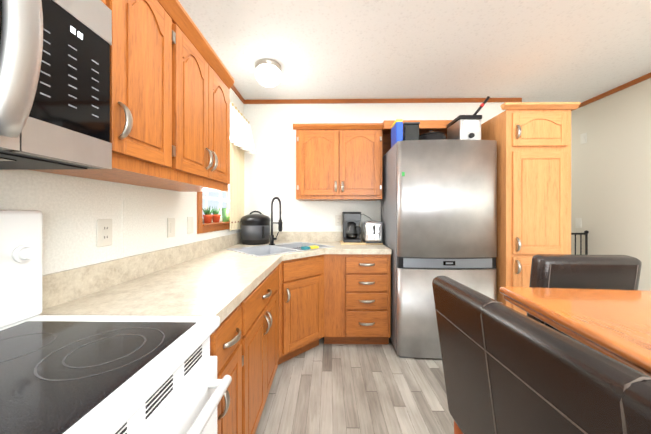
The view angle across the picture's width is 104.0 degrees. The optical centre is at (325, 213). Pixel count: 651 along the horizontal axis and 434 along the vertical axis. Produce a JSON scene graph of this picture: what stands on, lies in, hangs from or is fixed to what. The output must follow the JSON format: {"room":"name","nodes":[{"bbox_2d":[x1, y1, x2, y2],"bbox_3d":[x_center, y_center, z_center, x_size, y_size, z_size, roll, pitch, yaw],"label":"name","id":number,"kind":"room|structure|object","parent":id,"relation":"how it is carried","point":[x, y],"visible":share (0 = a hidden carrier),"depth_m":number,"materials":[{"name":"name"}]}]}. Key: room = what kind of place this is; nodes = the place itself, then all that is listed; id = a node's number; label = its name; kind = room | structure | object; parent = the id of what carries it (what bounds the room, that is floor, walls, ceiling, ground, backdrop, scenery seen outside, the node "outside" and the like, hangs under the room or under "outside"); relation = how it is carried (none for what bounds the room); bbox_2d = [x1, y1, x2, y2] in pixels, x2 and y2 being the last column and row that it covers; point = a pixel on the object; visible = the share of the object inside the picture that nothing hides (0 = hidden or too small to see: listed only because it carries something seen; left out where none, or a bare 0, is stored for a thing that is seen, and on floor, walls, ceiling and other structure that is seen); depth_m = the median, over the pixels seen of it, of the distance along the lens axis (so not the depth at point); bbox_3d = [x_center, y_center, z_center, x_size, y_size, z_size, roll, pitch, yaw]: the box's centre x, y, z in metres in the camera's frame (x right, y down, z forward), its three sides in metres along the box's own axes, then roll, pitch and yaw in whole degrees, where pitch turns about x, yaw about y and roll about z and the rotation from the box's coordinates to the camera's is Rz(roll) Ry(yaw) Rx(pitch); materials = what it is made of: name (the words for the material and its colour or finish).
{"room":"kitchen","nodes":[
{"label":"kitchen","id":0,"kind":"room"},
{"bbox_2d":[0,88,243,274],"bbox_3d":[-1.071,-0.033,0.260,0.160,2.550,5.710,0,0,1],"label":"wall","id":1,"kind":"structure","parent":0,"point":[71,207],"depth_m":1.07,"materials":[{"name":"paint"}]},
{"bbox_2d":[97,219,111,246],"bbox_3d":[-0.973,0.086,1.122,0.008,0.120,0.075,0,0,1],"label":"electrical outlet","id":2,"kind":"object","parent":1,"relation":"attached to","point":[104,232],"visible":1,"depth_m":1.11,"materials":[{"name":"white plastic"}]},
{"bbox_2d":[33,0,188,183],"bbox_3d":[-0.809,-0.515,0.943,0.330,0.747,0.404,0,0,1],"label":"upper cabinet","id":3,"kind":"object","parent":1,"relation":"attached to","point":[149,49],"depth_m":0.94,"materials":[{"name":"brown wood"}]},
{"bbox_2d":[0,0,111,169],"bbox_3d":[-0.766,-0.351,0.356,0.439,0.464,0.760,0,0,1],"label":"microwave","id":4,"kind":"object","parent":3,"relation":"attached to","point":[54,84],"visible":1,"depth_m":0.59,"materials":[{"name":"grey metal"}]},
{"bbox_2d":[43,232,241,307],"bbox_3d":[-0.954,0.272,1.891,0.018,0.116,2.123,0,0,1],"label":"backsplash","id":5,"kind":"structure","parent":1,"relation":"attached to","point":[58,287],"depth_m":1.17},
{"bbox_2d":[167,218,174,237],"bbox_3d":[-0.965,0.091,1.594,0.010,0.120,0.075,0,0,1],"label":"light switch","id":6,"kind":"object","parent":1,"relation":"attached to","point":[170,227],"visible":1,"depth_m":1.58,"materials":[{"name":"white plastic"}]},
{"bbox_2d":[131,20,232,191],"bbox_3d":[-0.803,-0.515,1.356,0.330,0.747,0.681,0,0,1],"label":"upper cabinet","id":7,"kind":"object","parent":1,"relation":"attached to","point":[210,83],"depth_m":1.37,"materials":[{"name":"brown wood"}]},
{"bbox_2d":[187,217,193,233],"bbox_3d":[-0.962,0.085,1.814,0.010,0.120,0.075,0,0,1],"label":"electrical outlet","id":8,"kind":"object","parent":1,"relation":"attached to","point":[190,224],"visible":1,"depth_m":1.80,"materials":[{"name":"white plastic"}]},
{"bbox_2d":[197,184,240,233],"bbox_3d":[-1.001,-0.355,2.392,0.145,1.020,0.965,0,0,1],"label":"window","id":9,"kind":"structure","parent":1,"relation":"in","point":[207,227],"depth_m":2.17,"materials":[{"name":"brown wood"}]},
{"bbox_2d":[202,206,213,222],"bbox_3d":[-1.011,0.011,2.172,0.090,0.150,0.098,0,0,1],"label":"plant pot","id":10,"kind":"object","parent":9,"relation":"on","point":[207,216],"visible":1,"depth_m":2.15,"materials":[{"name":"orange ceramic"}]},
{"bbox_2d":[212,207,220,222],"bbox_3d":[-1.006,0.011,2.335,0.101,0.150,0.104,0,0,1],"label":"plant pot","id":11,"kind":"object","parent":9,"relation":"on","point":[215,217],"visible":0.9,"depth_m":2.31,"materials":[{"name":"orange ceramic"}]},
{"bbox_2d":[222,208,229,221],"bbox_3d":[-0.996,0.018,2.550,0.086,0.135,0.086,0,0,1],"label":"cup","id":12,"kind":"object","parent":9,"relation":"on","point":[225,214],"visible":0.9,"depth_m":2.52,"materials":[{"name":"green"}]},
{"bbox_2d":[231,85,244,103],"bbox_3d":[-0.984,-1.286,0.258,0.014,0.045,5.390,0,0,1],"label":"crown molding","id":13,"kind":"structure","parent":1,"relation":"attached to","point":[233,88],"depth_m":2.74,"materials":[{"name":"brown wood"}]},
{"bbox_2d":[230,103,255,153],"bbox_3d":[-0.866,-0.843,2.402,0.155,0.365,1.032,0,0,1],"label":"curtain valance","id":14,"kind":"object","parent":1,"relation":"attached to","point":[241,136],"visible":0.44,"depth_m":2.52,"materials":[{"name":"white fabric"}]},
{"bbox_2d":[230,141,243,230],"bbox_3d":[-0.924,-0.395,2.673,0.010,1.130,0.420,0,0,1],"label":"sheer curtain","id":15,"kind":"object","parent":14,"relation":"hanging from","point":[236,183],"visible":0.71,"depth_m":2.64,"materials":[{"name":"beige fabric"}]},
{"bbox_2d":[255,337,453,433],"bbox_3d":[1.035,1.270,1.935,4.600,0.060,9.400,0,0,1],"label":"floor","id":16,"kind":"structure","parent":0,"point":[321,388],"depth_m":1.74,"materials":[{"name":"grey wood"}]},
{"bbox_2d":[0,210,231,433],"bbox_3d":[-0.626,0.616,0.434,0.684,1.250,0.760,0,0,1],"label":"stove","id":17,"kind":"object","parent":16,"relation":"on","point":[96,374],"visible":1,"depth_m":0.60,"materials":[{"name":"white metal"}]},
{"bbox_2d":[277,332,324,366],"bbox_3d":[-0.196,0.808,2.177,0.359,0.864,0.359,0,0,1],"label":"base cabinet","id":18,"kind":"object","parent":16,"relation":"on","point":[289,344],"depth_m":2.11,"materials":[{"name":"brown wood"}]},
{"bbox_2d":[39,240,391,331],"bbox_3d":[-0.186,0.353,1.879,1.556,0.047,2.123,0,0,1],"label":"countertop","id":19,"kind":"structure","parent":18,"relation":"on","point":[347,288],"depth_m":1.77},
{"bbox_2d":[241,211,270,244],"bbox_3d":[-0.753,0.151,2.746,0.312,0.354,0.312,0,0,1],"label":"pressure cooker","id":20,"kind":"object","parent":19,"relation":"on","point":[255,229],"visible":0.98,"depth_m":2.62,"materials":[{"name":"black plastic"}]},
{"bbox_2d":[269,197,282,244],"bbox_3d":[-0.476,0.080,2.545,0.110,0.486,0.202,0,0,-44],"label":"faucet","id":21,"kind":"object","parent":19,"relation":"on","point":[279,222],"depth_m":2.56,"materials":[{"name":"black metal"}]},
{"bbox_2d":[227,242,334,256],"bbox_3d":[-0.401,0.412,2.389,0.840,0.228,0.560,0,0,-44],"label":"sink","id":22,"kind":"object","parent":19,"relation":"in","point":[272,249],"depth_m":2.41,"materials":[{"name":"silver metal"}]},
{"bbox_2d":[340,241,382,244],"bbox_3d":[0.382,0.320,2.774,0.438,0.015,0.250,0,0,1],"label":"cutting board","id":23,"kind":"object","parent":19,"relation":"on","point":[361,243],"visible":0.65,"depth_m":2.65,"materials":[{"name":"brown wood"}]},
{"bbox_2d":[342,212,372,242],"bbox_3d":[0.366,0.150,2.797,0.349,0.325,0.223,0,0,1],"label":"coffee maker","id":24,"kind":"object","parent":23,"relation":"on","point":[351,228],"visible":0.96,"depth_m":2.70,"materials":[{"name":"black plastic"}]},
{"bbox_2d":[362,221,381,242],"bbox_3d":[0.504,0.199,2.744,0.183,0.227,0.285,0,0,1],"label":"toaster","id":25,"kind":"object","parent":23,"relation":"on","point":[371,231],"visible":1,"depth_m":2.62,"materials":[{"name":"silver metal"}]},
{"bbox_2d":[381,139,496,358],"bbox_3d":[1.049,0.311,2.504,0.854,1.858,0.740,0,0,1],"label":"refrigerator","id":26,"kind":"object","parent":16,"relation":"on","point":[439,208],"visible":0.77,"depth_m":2.15,"materials":[{"name":"grey metal"}]},
{"bbox_2d":[391,119,402,147],"bbox_3d":[0.656,-0.724,2.339,0.061,0.215,0.200,0,0,1],"label":"bag","id":27,"kind":"object","parent":26,"relation":"on","point":[397,131],"visible":0.81,"depth_m":2.24,"materials":[{"name":"blue"}]},
{"bbox_2d":[403,122,419,140],"bbox_3d":[0.786,-0.719,2.467,0.145,0.205,0.350,0,0,1],"label":"storage bin","id":28,"kind":"object","parent":26,"relation":"on","point":[410,130],"visible":0.54,"depth_m":2.30,"materials":[{"name":"grey plastic"}]},
{"bbox_2d":[419,130,445,139],"bbox_3d":[1.008,-0.702,2.433,0.270,0.170,0.270,0,0,1],"label":"pot","id":29,"kind":"object","parent":26,"relation":"on","point":[432,135],"visible":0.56,"depth_m":2.31,"materials":[{"name":"black metal"}]},
{"bbox_2d":[446,96,489,139],"bbox_3d":[1.309,-0.820,2.346,0.264,0.407,0.274,0,0,1],"label":"fryer","id":30,"kind":"object","parent":26,"relation":"on","point":[467,127],"visible":0.79,"depth_m":2.23,"materials":[{"name":"silver metal"}]},
{"bbox_2d":[481,102,576,314],"bbox_3d":[1.760,0.172,2.490,0.528,2.134,0.833,0,0,1],"label":"tall cabinet","id":31,"kind":"object","parent":16,"relation":"on","point":[533,139],"depth_m":2.08,"materials":[{"name":"brown wood"}]},
{"bbox_2d":[432,276,650,433],"bbox_3d":[0.593,0.720,0.315,0.474,1.044,1.060,0,0,-2],"label":"chair","id":32,"kind":"object","parent":16,"relation":"on","point":[507,370],"visible":1,"depth_m":0.47,"materials":[{"name":"leather"}]},
{"bbox_2d":[499,287,650,376],"bbox_3d":[1.171,0.777,0.230,1.040,0.930,1.620,0,0,6],"label":"dining table","id":33,"kind":"object","parent":16,"relation":"on","point":[615,324],"visible":1,"depth_m":0.79,"materials":[{"name":"brown wood"}]},
{"bbox_2d":[571,230,588,254],"bbox_3d":[2.641,0.720,2.950,0.800,1.040,0.040,0,0,1],"label":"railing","id":34,"kind":"object","parent":16,"relation":"on","point":[586,232],"visible":0.23,"depth_m":2.94,"materials":[{"name":"black metal"}]},
{"bbox_2d":[526,254,641,336],"bbox_3d":[1.246,0.722,1.096,0.456,1.038,0.471,0,0,3],"label":"dining chair","id":35,"kind":"object","parent":16,"relation":"on","point":[606,272],"visible":0.33,"depth_m":1.19,"materials":[{"name":"leather"}]},
{"bbox_2d":[244,102,504,231],"bbox_3d":[0.586,-0.035,2.995,3.030,2.550,0.190,0,0,1],"label":"wall","id":36,"kind":"structure","parent":0,"point":[269,173],"depth_m":2.94,"materials":[{"name":"paint"}]},
{"bbox_2d":[122,103,466,256],"bbox_3d":[1.027,-0.012,1.419,4.000,2.505,3.010,0,0,1],"label":"wall trim","id":37,"kind":"structure","parent":36,"relation":"attached to","point":[123,220],"depth_m":1.23,"materials":[{"name":"paint"}]},
{"bbox_2d":[270,232,362,239],"bbox_3d":[-0.160,0.271,2.931,1.538,0.116,0.019,0,0,1],"label":"backsplash","id":38,"kind":"structure","parent":36,"relation":"attached to","point":[273,235],"depth_m":2.92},
{"bbox_2d":[335,215,341,225],"bbox_3d":[0.150,0.085,2.933,0.075,0.120,0.008,0,0,1],"label":"electrical outlet","id":39,"kind":"object","parent":36,"relation":"attached to","point":[338,220],"visible":1,"depth_m":2.93,"materials":[{"name":"white plastic"}]},
{"bbox_2d":[293,120,384,200],"bbox_3d":[0.143,-0.527,2.765,0.887,0.768,0.331,0,0,1],"label":"upper cabinet","id":40,"kind":"object","parent":36,"relation":"attached to","point":[343,161],"depth_m":2.60,"materials":[{"name":"brown wood"}]},
{"bbox_2d":[245,98,520,103],"bbox_3d":[0.640,-1.288,2.922,3.120,0.045,0.014,0,0,1],"label":"crown molding","id":41,"kind":"structure","parent":36,"relation":"attached to","point":[448,100],"depth_m":2.91,"materials":[{"name":"brown wood"}]},
{"bbox_2d":[178,0,650,102],"bbox_3d":[1.035,-1.340,1.933,4.600,0.060,9.400,0,0,1],"label":"ceiling","id":42,"kind":"structure","parent":0,"point":[580,51],"depth_m":2.00,"materials":[{"name":"white paint"}]},
{"bbox_2d":[255,59,281,86],"bbox_3d":[-0.510,-1.222,2.266,0.236,0.174,0.236,0,0,1],"label":"ceiling light","id":43,"kind":"object","parent":42,"relation":"attached to","point":[268,73],"visible":1,"depth_m":2.19,"materials":[{"name":"white glass"}]},
{"bbox_2d":[571,78,650,290],"bbox_3d":[3.115,-0.035,1.902,0.160,2.550,9.120,0,0,1],"label":"wall","id":44,"kind":"structure","parent":0,"point":[611,182],"depth_m":2.67,"materials":[{"name":"paint"}]},
{"bbox_2d":[576,218,581,227],"bbox_3d":[3.047,0.119,3.063,0.010,0.120,0.075,0,0,1],"label":"light switch","id":45,"kind":"object","parent":44,"relation":"attached to","point":[578,222],"visible":1,"depth_m":3.05,"materials":[{"name":"white plastic"}]},
{"bbox_2d":[580,133,586,143],"bbox_3d":[3.046,-0.880,3.002,0.010,0.120,0.075,0,0,1],"label":"light switch","id":46,"kind":"object","parent":44,"relation":"attached to","point":[583,138],"visible":1,"depth_m":3.00,"materials":[{"name":"white plastic"}]},
{"bbox_2d":[571,72,650,110],"bbox_3d":[3.028,-1.287,1.902,0.014,0.045,8.800,0,0,1],"label":"crown molding","id":47,"kind":"structure","parent":44,"relation":"attached to","point":[647,76],"depth_m":2.65,"materials":[{"name":"brown wood"}]},
{"label":"outside","id":48,"kind":"structure","parent":0,"visible":0},
{"bbox_2d":[202,192,225,217],"bbox_3d":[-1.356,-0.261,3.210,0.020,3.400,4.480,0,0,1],"label":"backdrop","id":49,"kind":"structure","parent":48,"point":[213,203],"depth_m":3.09,"materials":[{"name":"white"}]}
]}

